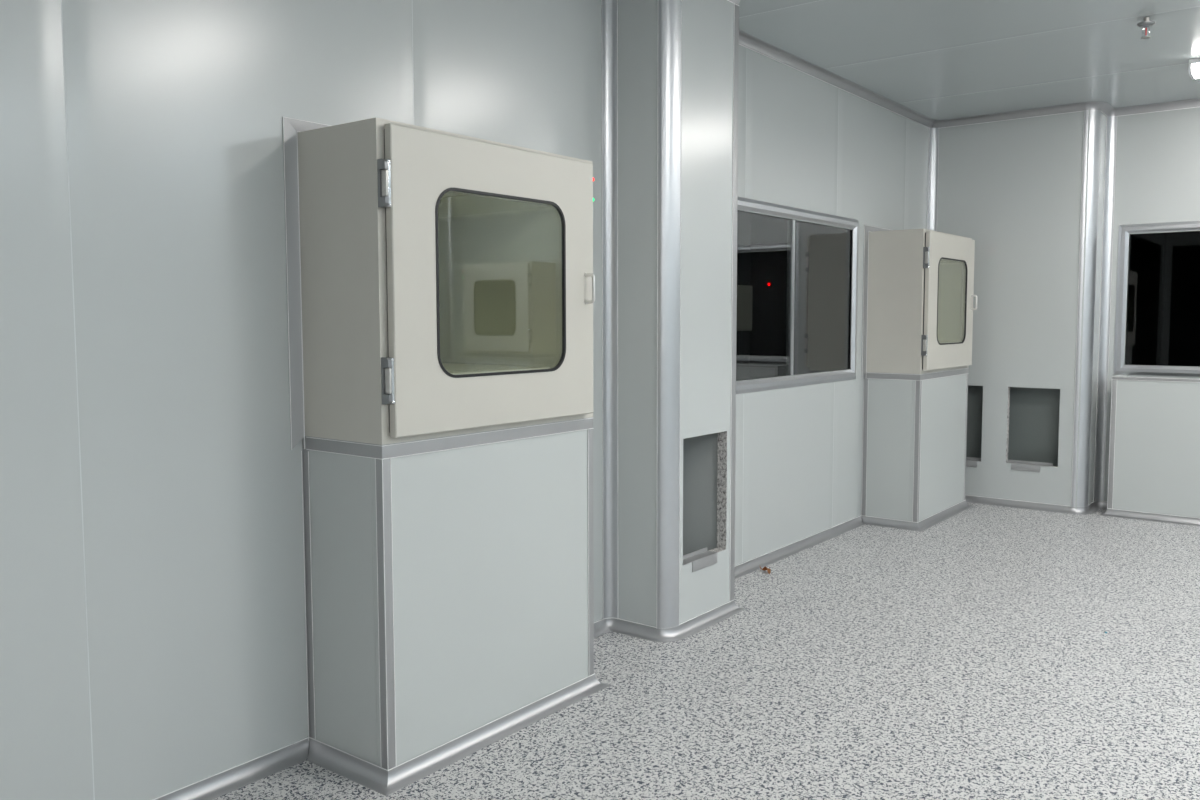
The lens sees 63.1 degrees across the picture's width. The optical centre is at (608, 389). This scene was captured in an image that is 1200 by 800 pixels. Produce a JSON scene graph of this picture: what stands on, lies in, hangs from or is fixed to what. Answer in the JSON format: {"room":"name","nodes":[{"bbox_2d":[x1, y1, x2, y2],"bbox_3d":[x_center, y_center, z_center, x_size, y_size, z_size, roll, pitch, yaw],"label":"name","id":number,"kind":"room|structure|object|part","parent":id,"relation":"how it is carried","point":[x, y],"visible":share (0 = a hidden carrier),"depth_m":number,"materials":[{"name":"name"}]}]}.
{"room":"clean room","nodes":[
{"label":"clean room","id":0,"kind":"room"},
{"bbox_2d":[0,0,928,799],"bbox_3d":[-0.712,-0.276,3.287,0.050,2.774,10.777,3,5,37],"label":"wall","id":1,"kind":"structure","parent":0,"point":[153,631],"depth_m":2.72,"materials":[{"name":"white metal"}]},
{"bbox_2d":[152,737,309,799],"bbox_3d":[-1.501,1.166,2.277,0.044,0.048,1.929,3,5,37],"label":"baseboard","id":2,"kind":"structure","parent":1,"relation":"attached to","point":[212,787],"depth_m":2.86,"materials":[{"name":"metal"}]},
{"bbox_2d":[601,0,617,618],"bbox_3d":[0.008,-0.340,4.146,0.049,2.690,0.049,3,5,37],"label":"trim","id":3,"kind":"structure","parent":1,"relation":"attached to","point":[609,8],"depth_m":4.15,"materials":[{"name":"metal"}]},
{"bbox_2d":[594,515,863,641],"bbox_3d":[0.800,0.961,5.031,0.348,0.048,3.328,3,5,37],"label":"baseboard","id":4,"kind":"structure","parent":1,"relation":"attached to","point":[709,618],"depth_m":4.38,"materials":[{"name":"metal"}]},
{"bbox_2d":[736,197,858,393],"bbox_3d":[1.036,-0.517,5.546,0.062,1.013,1.763,3,5,37],"label":"window","id":5,"kind":"structure","parent":1,"relation":"in","point":[745,204],"depth_m":5.57,"materials":[{"name":"metal"}]},
{"bbox_2d":[618,0,717,626],"bbox_3d":[0.274,-0.353,4.320,0.258,2.774,0.550,3,5,37],"label":"column","id":6,"kind":"structure","parent":0,"point":[637,19],"depth_m":4.11,"materials":[{"name":"white metal"}]},
{"bbox_2d":[213,502,1199,799],"bbox_3d":[1.793,1.282,1.483,6.350,0.080,10.877,3,5,37],"label":"floor","id":7,"kind":"structure","parent":0,"point":[970,655],"depth_m":3.54,"materials":[{"name":"plastic"}]},
{"bbox_2d":[301,417,609,795],"bbox_3d":[-0.475,0.618,3.275,0.417,0.992,1.052,3,5,37],"label":"plinth","id":8,"kind":"object","parent":7,"relation":"on","point":[449,580],"visible":0.96,"depth_m":3.00,"materials":[{"name":"metal"}]},
{"bbox_3d":[-0.922,0.639,3.010,0.031,0.915,0.009,3,5,37],"label":"wall trim","id":9,"kind":"part","parent":8,"relation":"part of","materials":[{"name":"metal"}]},
{"bbox_3d":[-0.789,0.643,2.944,0.321,0.992,0.047,3,5,37],"label":"panel","id":10,"kind":"part","parent":8,"relation":"part of","materials":[{"name":"white metal"}]},
{"bbox_3d":[-0.640,0.653,2.816,0.032,0.916,0.032,3,5,37],"label":"corner trim","id":11,"kind":"part","parent":8,"relation":"part of","materials":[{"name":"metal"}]},
{"bbox_2d":[282,117,594,449],"bbox_3d":[-0.630,-0.340,3.323,0.862,0.990,1.047,3,5,37],"label":"box","id":12,"kind":"object","parent":8,"relation":"on","point":[440,283],"visible":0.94,"depth_m":2.92,"materials":[{"name":"cream powder-coated painted steel"},{"name":"glass"},{"name":"black rubber"}]},
{"bbox_3d":[-0.335,-0.324,3.088,0.026,0.872,0.901,3,5,37],"label":"door","id":13,"kind":"part","parent":12,"relation":"part of","materials":[{"name":"beige metal"}]},
{"bbox_3d":[-0.062,-0.349,3.390,0.040,0.112,0.018,3,5,37],"label":"handle","id":14,"kind":"part","parent":12,"relation":"part of","materials":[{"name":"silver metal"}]},
{"bbox_3d":[-0.493,0.142,3.253,0.374,0.041,0.965,3,5,37],"label":"trim","id":15,"kind":"part","parent":8,"relation":"part of","materials":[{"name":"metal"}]},
{"bbox_3d":[-0.366,0.624,3.192,0.047,0.992,0.957,3,5,37],"label":"panel","id":16,"kind":"part","parent":8,"relation":"part of","materials":[{"name":"white metal"}]},
{"bbox_3d":[-0.074,0.598,3.554,0.031,0.916,0.031,3,5,37],"label":"corner trim","id":17,"kind":"part","parent":8,"relation":"part of","materials":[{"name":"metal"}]},
{"bbox_2d":[760,566,770,573],"bbox_3d":[0.840,0.956,5.206,0.029,0.031,0.108,-2,4,-19],"label":"dry leaf","id":18,"kind":"object","parent":7,"relation":"on","point":[765,567],"visible":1,"depth_m":5.19,"materials":[{"name":"brown plant"}]},
{"bbox_2d":[861,368,972,531],"bbox_3d":[2.130,0.365,6.676,0.417,0.992,1.052,3,5,37],"label":"plinth","id":19,"kind":"object","parent":7,"relation":"on","point":[915,425],"visible":0.92,"depth_m":6.36,"materials":[{"name":"metal"}]},
{"bbox_3d":[1.683,0.387,6.410,0.031,0.915,0.009,3,5,37],"label":"wall trim","id":20,"kind":"part","parent":19,"relation":"part of","materials":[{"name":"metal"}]},
{"bbox_3d":[1.816,0.390,6.344,0.321,0.992,0.047,3,5,37],"label":"panel","id":21,"kind":"part","parent":19,"relation":"part of","materials":[{"name":"white metal"}]},
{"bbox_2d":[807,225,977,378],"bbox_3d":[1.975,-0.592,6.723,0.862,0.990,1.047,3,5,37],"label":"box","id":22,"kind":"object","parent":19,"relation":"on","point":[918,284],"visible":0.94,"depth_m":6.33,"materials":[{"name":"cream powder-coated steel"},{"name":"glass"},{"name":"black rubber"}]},
{"bbox_3d":[1.638,-0.611,6.970,0.026,0.872,0.901,3,5,37],"label":"door","id":23,"kind":"part","parent":22,"relation":"part of","materials":[{"name":"grey metal"}]},
{"bbox_3d":[2.271,-0.577,6.488,0.026,0.872,0.901,3,5,37],"label":"door","id":24,"kind":"part","parent":22,"relation":"part of","materials":[{"name":"beige metal"}]},
{"bbox_3d":[2.544,-0.601,6.790,0.040,0.112,0.018,3,5,37],"label":"handle","id":25,"kind":"part","parent":22,"relation":"part of","materials":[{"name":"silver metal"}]},
{"bbox_3d":[2.112,-0.110,6.653,0.374,0.041,0.965,3,5,37],"label":"trim","id":26,"kind":"part","parent":19,"relation":"part of","materials":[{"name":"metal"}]},
{"bbox_3d":[1.965,0.400,6.216,0.032,0.916,0.032,3,5,37],"label":"corner trim","id":27,"kind":"part","parent":19,"relation":"part of","materials":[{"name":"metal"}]},
{"bbox_3d":[2.239,0.371,6.592,0.047,0.992,0.957,3,5,37],"label":"panel","id":28,"kind":"part","parent":19,"relation":"part of","materials":[{"name":"white metal"}]},
{"bbox_3d":[2.532,0.346,6.954,0.031,0.916,0.031,3,5,37],"label":"corner trim","id":29,"kind":"part","parent":19,"relation":"part of","materials":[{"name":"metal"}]},
{"bbox_2d":[1100,374,1199,525],"bbox_3d":[4.153,0.417,6.215,1.794,0.950,0.310,3,5,37],"label":"wall panel","id":30,"kind":"object","parent":7,"relation":"on","point":[1154,474],"visible":1,"depth_m":6.48,"materials":[{"name":"metal"}]},
{"bbox_3d":[3.429,0.379,6.646,0.032,0.891,0.032,3,5,37],"label":"corner trim","id":31,"kind":"part","parent":30,"relation":"part of","materials":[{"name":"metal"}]},
{"bbox_3d":[4.164,-0.047,6.198,1.707,0.023,0.267,3,5,37],"label":"trim","id":32,"kind":"part","parent":30,"relation":"part of","materials":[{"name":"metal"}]},
{"bbox_2d":[679,0,733,623],"bbox_3d":[0.410,-0.348,4.253,0.050,2.774,0.490,3,5,37],"label":"wall","id":33,"kind":"structure","parent":0,"point":[707,25],"depth_m":4.22,"materials":[{"name":"metal"}]},
{"bbox_2d":[656,0,681,628],"bbox_3d":[0.254,-0.332,4.036,0.107,2.690,0.024,-2,5,-23],"label":"trim","id":34,"kind":"structure","parent":33,"relation":"attached to","point":[669,11],"depth_m":4.03,"materials":[{"name":"metal"}]},
{"bbox_2d":[683,547,716,571],"bbox_3d":[0.385,0.755,4.295,0.054,0.064,0.275,3,5,37],"label":"strip","id":35,"kind":"object","parent":33,"relation":"attached to","point":[702,558],"visible":0.94,"depth_m":4.31,"materials":[{"name":"metal"}]},
{"bbox_2d":[729,3,738,601],"bbox_3d":[0.554,-0.361,4.428,0.042,2.690,0.044,3,5,37],"label":"trim","id":36,"kind":"structure","parent":33,"relation":"attached to","point":[736,7],"depth_m":4.41,"materials":[{"name":"metal"}]},
{"bbox_2d":[736,212,1199,379],"bbox_3d":[0.451,-0.251,2.917,10.350,2.774,17.300,3,5,37],"label":"wall","id":37,"kind":"structure","parent":0,"point":[1163,321],"depth_m":9.59,"materials":[{"name":"black glass"}]},
{"bbox_2d":[737,285,752,330],"bbox_3d":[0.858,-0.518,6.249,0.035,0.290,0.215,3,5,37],"label":"upper cabinet","id":38,"kind":"object","parent":37,"relation":"attached to","point":[744,292],"visible":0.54,"depth_m":6.24,"materials":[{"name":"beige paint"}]},
{"bbox_2d":[766,281,772,289],"bbox_3d":[1.397,-0.902,8.479,0.060,0.075,0.032,3,5,37],"label":"lamp","id":39,"kind":"object","parent":37,"relation":"attached to","point":[769,284],"visible":1,"depth_m":8.47,"materials":[{"name":"red plastic"}]},
{"bbox_2d":[727,0,1199,127],"bbox_3d":[1.788,-1.500,1.280,6.250,0.048,10.777,3,5,37],"label":"trim","id":40,"kind":"structure","parent":37,"relation":"attached to","point":[746,40],"depth_m":6.53,"materials":[{"name":"metal"}]},
{"bbox_2d":[965,495,1106,514],"bbox_3d":[2.894,0.814,7.002,1.344,0.048,0.331,2,4,21],"label":"baseboard","id":41,"kind":"structure","parent":37,"relation":"attached to","point":[1094,506],"depth_m":6.91,"materials":[{"name":"metal"}]},
{"bbox_2d":[739,0,1199,120],"bbox_3d":[1.788,-1.564,1.276,6.350,0.080,10.877,3,5,37],"label":"ceiling","id":42,"kind":"structure","parent":0,"point":[938,60],"depth_m":5.19,"materials":[{"name":"white paint"}]},
{"bbox_2d":[1137,17,1155,38],"bbox_3d":[2.569,-1.725,4.668,0.080,0.094,0.080,3,5,37],"label":"sprinkler head","id":43,"kind":"object","parent":42,"relation":"attached to","point":[1146,23],"visible":1,"depth_m":4.66},
{"bbox_3d":[2.569,-1.706,4.669,0.031,0.051,0.024,0,4,1],"label":"frame","id":44,"kind":"part","parent":43,"relation":"part of","materials":[{"name":"silver metal"}]},
{"bbox_2d":[1188,58,1199,79],"bbox_3d":[3.770,-1.771,5.157,1.200,0.078,0.250,3,5,37],"label":"ceiling light","id":45,"kind":"object","parent":42,"relation":"attached to","point":[1194,64],"visible":1,"depth_m":5.42,"materials":[{"name":"white metal"}]},
{"bbox_2d":[1192,63,1199,77],"bbox_3d":[3.770,-1.758,5.158,1.170,0.048,0.230,3,5,37],"label":"diffuser","id":46,"kind":"object","parent":45,"relation":"attached to","point":[1195,66],"depth_m":5.42,"materials":[{"name":"white plastic"}]},
{"bbox_2d":[937,108,1089,509],"bbox_3d":[2.817,-0.551,6.977,1.064,2.774,0.050,3,5,37],"label":"wall","id":47,"kind":"structure","parent":0,"point":[1011,187],"depth_m":6.87,"materials":[{"name":"metal"}]},
{"bbox_2d":[927,128,938,230],"bbox_3d":[2.384,-0.570,7.240,0.057,2.690,0.057,3,5,37],"label":"trim","id":48,"kind":"structure","parent":47,"relation":"attached to","point":[933,151],"depth_m":7.18,"materials":[{"name":"metal"}]},
{"bbox_2d":[966,457,980,466],"bbox_3d":[2.589,0.531,7.230,0.343,0.064,0.054,3,5,37],"label":"strip","id":49,"kind":"object","parent":47,"relation":"attached to","point":[970,461],"visible":0.41,"depth_m":7.16,"materials":[{"name":"metal"}]},
{"bbox_2d":[966,385,1059,465],"bbox_3d":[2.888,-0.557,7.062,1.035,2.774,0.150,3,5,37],"label":"air return vent","id":50,"kind":"object","parent":47,"relation":"in","point":[1033,412],"visible":0.11,"depth_m":7.09,"materials":[{"name":"grey metal"}]},
{"bbox_2d":[1006,459,1052,471],"bbox_3d":[2.984,0.546,6.929,0.300,0.064,0.054,3,5,37],"label":"strip","id":51,"kind":"object","parent":47,"relation":"attached to","point":[1032,466],"visible":1,"depth_m":6.93,"materials":[{"name":"metal"}]},
{"bbox_2d":[1071,110,1101,506],"bbox_3d":[3.258,-0.528,6.652,0.127,2.690,0.032,-1,4,-8],"label":"trim","id":52,"kind":"structure","parent":47,"relation":"attached to","point":[1095,116],"depth_m":6.64,"materials":[{"name":"metal"}]},
{"bbox_2d":[1086,113,1106,507],"bbox_3d":[3.363,-0.537,6.774,0.050,2.774,0.269,3,5,37],"label":"wall","id":53,"kind":"structure","parent":0,"point":[1103,116],"depth_m":6.75,"materials":[{"name":"white metal"}]},
{"bbox_2d":[1104,107,1199,501],"bbox_3d":[5.058,-0.460,5.684,6.300,2.774,0.050,3,5,37],"label":"wall","id":54,"kind":"structure","parent":0,"point":[1157,172],"depth_m":6.63,"materials":[{"name":"white metal"}]},
{"bbox_2d":[1093,116,1116,501],"bbox_3d":[3.470,-0.541,6.827,0.057,2.690,0.057,3,5,37],"label":"trim","id":55,"kind":"structure","parent":54,"relation":"attached to","point":[1111,122],"depth_m":6.83,"materials":[{"name":"metal"}]},
{"bbox_2d":[1113,221,1199,376],"bbox_3d":[4.245,-0.584,6.283,1.763,1.035,0.062,3,5,37],"label":"window","id":56,"kind":"structure","parent":54,"relation":"in","point":[1124,230],"depth_m":6.75,"materials":[{"name":"metal"}]}
]}

